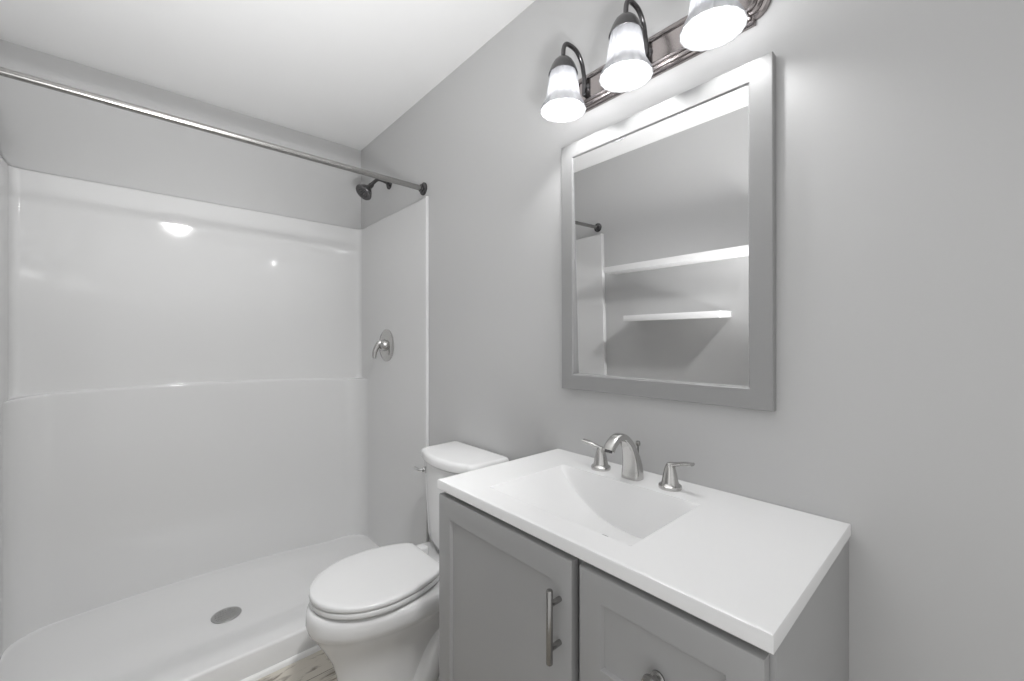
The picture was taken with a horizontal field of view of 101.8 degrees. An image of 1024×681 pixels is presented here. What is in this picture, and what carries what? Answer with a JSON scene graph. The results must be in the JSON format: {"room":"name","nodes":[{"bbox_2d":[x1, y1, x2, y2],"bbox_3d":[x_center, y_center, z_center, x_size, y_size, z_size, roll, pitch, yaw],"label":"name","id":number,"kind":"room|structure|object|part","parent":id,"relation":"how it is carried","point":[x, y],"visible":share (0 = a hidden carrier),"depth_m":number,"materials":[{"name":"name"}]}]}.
{"room":"bathroom","nodes":[
{"label":"bathroom","id":0,"kind":"room"},
{"bbox_2d":[0,39,360,228],"bbox_3d":[-1.532,0.025,2.181,1.466,2.464,0.080,0,0,-42],"label":"wall","id":1,"kind":"structure","parent":0,"point":[42,129],"depth_m":1.99,"materials":[{"name":"grey paint"}]},
{"bbox_2d":[0,0,534,149],"bbox_3d":[-0.436,-1.247,0.956,1.626,0.080,3.367,0,0,-42],"label":"ceiling","id":2,"kind":"structure","parent":0,"point":[342,72],"depth_m":1.69,"materials":[{"name":"white paint"}]},
{"bbox_2d":[256,650,336,680],"bbox_3d":[-0.263,1.297,0.762,1.626,0.080,3.887,0,0,-42],"label":"floor","id":3,"kind":"structure","parent":0,"point":[317,666],"depth_m":1.58,"materials":[{"name":"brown wood"}]},
{"bbox_2d":[0,156,428,680],"bbox_3d":[-1.226,0.279,1.839,1.464,1.957,0.831,0,0,-42],"label":"shower stall","id":4,"kind":"object","parent":3,"relation":"on","point":[199,420],"visible":0.88,"depth_m":1.98,"materials":[{"name":"white plastic"}]},
{"bbox_2d":[241,645,321,680],"bbox_3d":[-0.956,1.248,1.538,1.462,0.018,0.013,0,0,-42],"label":"trim","id":5,"kind":"structure","parent":4,"relation":"attached to","point":[278,666],"depth_m":1.60,"materials":[{"name":"white paint"}]},
{"bbox_2d":[372,329,393,360],"bbox_3d":[-0.730,0.026,2.302,0.080,0.180,0.180,0,0,-42],"label":"shower valve","id":6,"kind":"object","parent":4,"relation":"attached to","point":[385,345],"visible":1,"depth_m":2.29,"materials":[{"name":"silver metal"}]},
{"bbox_3d":[-0.743,0.048,2.298,0.057,0.102,0.027,0,0,-31],"label":"lever","id":7,"kind":"part","parent":6,"relation":"part of","materials":[{"name":"silver metal"}]},
{"bbox_2d":[305,441,508,680],"bbox_3d":[-0.372,0.855,1.472,0.660,0.836,0.360,0,0,-42],"label":"toilet","id":8,"kind":"object","parent":3,"relation":"on","point":[373,613],"visible":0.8,"depth_m":1.33,"materials":[{"name":"white ceramic"}]},
{"bbox_3d":[-0.390,1.040,1.456,0.611,0.434,0.360,0,0,-42],"label":"bowl","id":9,"kind":"part","parent":8,"relation":"part of","materials":[{"name":"white ceramic"}]},
{"bbox_3d":[-0.460,0.806,1.393,0.397,0.018,0.342,0,0,-42],"label":"seat","id":10,"kind":"part","parent":8,"relation":"part of","materials":[{"name":"white plastic"}]},
{"bbox_3d":[-0.461,0.785,1.392,0.399,0.022,0.344,0,0,-42],"label":"lid","id":11,"kind":"part","parent":8,"relation":"part of","materials":[{"name":"white plastic"}]},
{"bbox_3d":[-0.375,0.514,1.661,0.052,0.016,0.020,0,0,33],"label":"handle","id":12,"kind":"part","parent":8,"relation":"part of","materials":[{"name":"silver metal"}]},
{"bbox_3d":[-0.205,0.655,1.621,0.200,0.354,0.340,0,0,-42],"label":"tank","id":13,"kind":"part","parent":8,"relation":"part of","materials":[{"name":"white ceramic"}]},
{"bbox_3d":[-0.207,0.456,1.619,0.218,0.038,0.360,0,0,-42],"label":"tank lid","id":14,"kind":"part","parent":8,"relation":"part of","materials":[{"name":"white ceramic"}]},
{"bbox_2d":[439,492,848,680],"bbox_3d":[0.225,0.821,0.940,0.500,0.871,0.764,0,0,-42],"label":"vanity cabinet","id":15,"kind":"object","parent":3,"relation":"on","point":[514,605],"visible":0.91,"depth_m":0.76,"materials":[{"name":"grey paint"}]},
{"bbox_3d":[-0.035,0.768,0.921,0.019,0.741,0.446,0,0,-42],"label":"door","id":16,"kind":"part","parent":15,"relation":"part of","materials":[{"name":"grey paint"}]},
{"bbox_3d":[0.068,0.517,0.750,0.012,0.134,0.012,0,0,-42],"label":"handle","id":17,"kind":"part","parent":15,"relation":"part of","materials":[{"name":"silver metal"}]},
{"bbox_3d":[0.078,0.477,0.760,0.028,0.010,0.010,0,0,-42],"label":"post","id":18,"kind":"part","parent":15,"relation":"part of","materials":[{"name":"silver metal"}]},
{"bbox_3d":[0.078,0.557,0.760,0.028,0.010,0.010,0,0,-42],"label":"post","id":19,"kind":"part","parent":15,"relation":"part of","materials":[{"name":"silver metal"}]},
{"bbox_3d":[0.093,0.771,0.821,0.018,0.771,0.730,0,0,-42],"label":"frame","id":20,"kind":"part","parent":15,"relation":"part of","materials":[{"name":"grey paint"}]},
{"bbox_2d":[437,449,850,654],"bbox_3d":[0.237,0.418,0.951,0.468,0.117,0.770,0,0,-42],"label":"washbasin","id":21,"kind":"object","parent":15,"relation":"in","point":[746,567],"visible":0.92,"depth_m":0.78,"materials":[{"name":"white ceramic"}]},
{"bbox_2d":[582,433,694,491],"bbox_3d":[0.288,0.297,1.066,0.157,0.126,0.324,0,0,-42],"label":"faucet","id":22,"kind":"object","parent":21,"relation":"on","point":[632,468],"visible":1,"depth_m":1.07,"materials":[{"name":"silver metal"}]},
{"bbox_3d":[0.230,0.297,1.190,0.061,0.025,0.019,0,0,41],"label":"lever","id":23,"kind":"part","parent":22,"relation":"part of","materials":[{"name":"silver metal"}]},
{"bbox_3d":[0.250,0.329,1.170,0.055,0.063,0.055,0,0,-42],"label":"handle","id":24,"kind":"part","parent":22,"relation":"part of","materials":[{"name":"silver metal"}]},
{"bbox_3d":[0.281,0.297,1.061,0.134,0.126,0.052,0,0,-42],"label":"spout","id":25,"kind":"part","parent":22,"relation":"part of","materials":[{"name":"silver metal"}]},
{"bbox_3d":[0.339,0.314,1.117,0.013,0.092,0.013,0,0,-42],"label":"lift rod","id":26,"kind":"part","parent":22,"relation":"part of","materials":[{"name":"silver metal"}]},
{"bbox_3d":[0.387,0.329,1.017,0.055,0.063,0.055,0,0,-42],"label":"handle","id":27,"kind":"part","parent":22,"relation":"part of","materials":[{"name":"silver metal"}]},
{"bbox_3d":[0.405,0.297,0.995,0.019,0.025,0.061,0,0,-34],"label":"lever","id":28,"kind":"part","parent":22,"relation":"part of","materials":[{"name":"silver metal"}]},
{"bbox_3d":[0.212,0.512,0.622,0.026,0.030,0.030,0,0,-42],"label":"knob","id":29,"kind":"part","parent":15,"relation":"part of","materials":[{"name":"silver metal"}]},
{"bbox_3d":[0.223,0.500,0.633,0.019,0.204,0.293,0,0,-42],"label":"drawer","id":30,"kind":"part","parent":15,"relation":"part of","materials":[{"name":"grey paint"}]},
{"bbox_3d":[0.494,0.821,0.679,0.446,0.871,0.016,0,0,-42],"label":"panel","id":31,"kind":"part","parent":15,"relation":"part of","materials":[{"name":"grey paint"}]},
{"bbox_2d":[361,0,1023,680],"bbox_3d":[0.140,0.025,1.471,0.080,2.464,3.367,0,0,-42],"label":"wall","id":32,"kind":"structure","parent":0,"point":[898,417],"depth_m":0.83,"materials":[{"name":"grey paint"}]},
{"bbox_2d":[356,179,391,199],"bbox_3d":[-0.753,-0.837,2.268,0.189,0.151,0.093,0,0,-42],"label":"sprayer","id":33,"kind":"object","parent":32,"relation":"attached to","point":[364,191],"visible":0.85,"depth_m":2.23,"materials":[{"name":"grey metal"}]},
{"bbox_3d":[-0.733,-0.868,2.296,0.116,0.064,0.019,0,0,-42],"label":"arm","id":34,"kind":"part","parent":33,"relation":"part of","materials":[{"name":"grey metal"}]},
{"bbox_2d":[540,0,770,122],"bbox_3d":[0.311,-0.770,1.070,0.200,0.211,0.577,0,0,-42],"label":"vanity light","id":35,"kind":"object","parent":32,"relation":"attached to","point":[634,59],"visible":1,"depth_m":1.07,"materials":[{"name":"white glass"}]},
{"bbox_3d":[0.148,-0.726,1.203,0.133,0.123,0.133,0,0,-42],"label":"lamp shade","id":36,"kind":"part","parent":35,"relation":"part of","materials":[{"name":"white glass"}]},
{"bbox_3d":[0.186,-0.813,1.242,0.121,0.124,0.028,0,0,-42],"label":"arm","id":37,"kind":"part","parent":35,"relation":"part of","materials":[{"name":"grey metal"}]},
{"bbox_3d":[0.287,-0.726,1.048,0.133,0.123,0.133,0,0,-42],"label":"lamp shade","id":38,"kind":"part","parent":35,"relation":"part of","materials":[{"name":"white glass"}]},
{"bbox_3d":[0.324,-0.813,1.087,0.121,0.124,0.028,0,0,-42],"label":"arm","id":39,"kind":"part","parent":35,"relation":"part of","materials":[{"name":"grey metal"}]},
{"bbox_3d":[0.429,-0.726,0.889,0.133,0.123,0.133,0,0,-42],"label":"lamp shade","id":40,"kind":"part","parent":35,"relation":"part of","materials":[{"name":"white glass"}]},
{"bbox_2d":[561,52,775,411],"bbox_3d":[0.370,-0.236,1.134,0.022,0.781,0.607,0,0,-42],"label":"mirror","id":41,"kind":"object","parent":32,"relation":"attached to","point":[668,209],"visible":1,"depth_m":1.07,"materials":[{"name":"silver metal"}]},
{"bbox_3d":[0.370,-0.236,1.134,0.002,0.685,0.511,-2,1,-42],"label":"glass","id":42,"kind":"part","parent":41,"relation":"part of","materials":[{"name":"silver mirror"}]},
{"bbox_3d":[-1.013,0.025,0.441,0.080,2.464,3.367,0,0,-42],"label":"wall","id":43,"kind":"structure","parent":0,"visible":0},
{"bbox_2d":[0,67,426,195],"bbox_3d":[-0.981,-0.752,1.565,1.466,0.062,0.062,0,0,-42],"label":"shower curtain rod","id":44,"kind":"object","parent":43,"relation":"attached to","point":[422,188],"visible":1,"depth_m":1.44,"materials":[{"name":"silver metal"}]}
]}

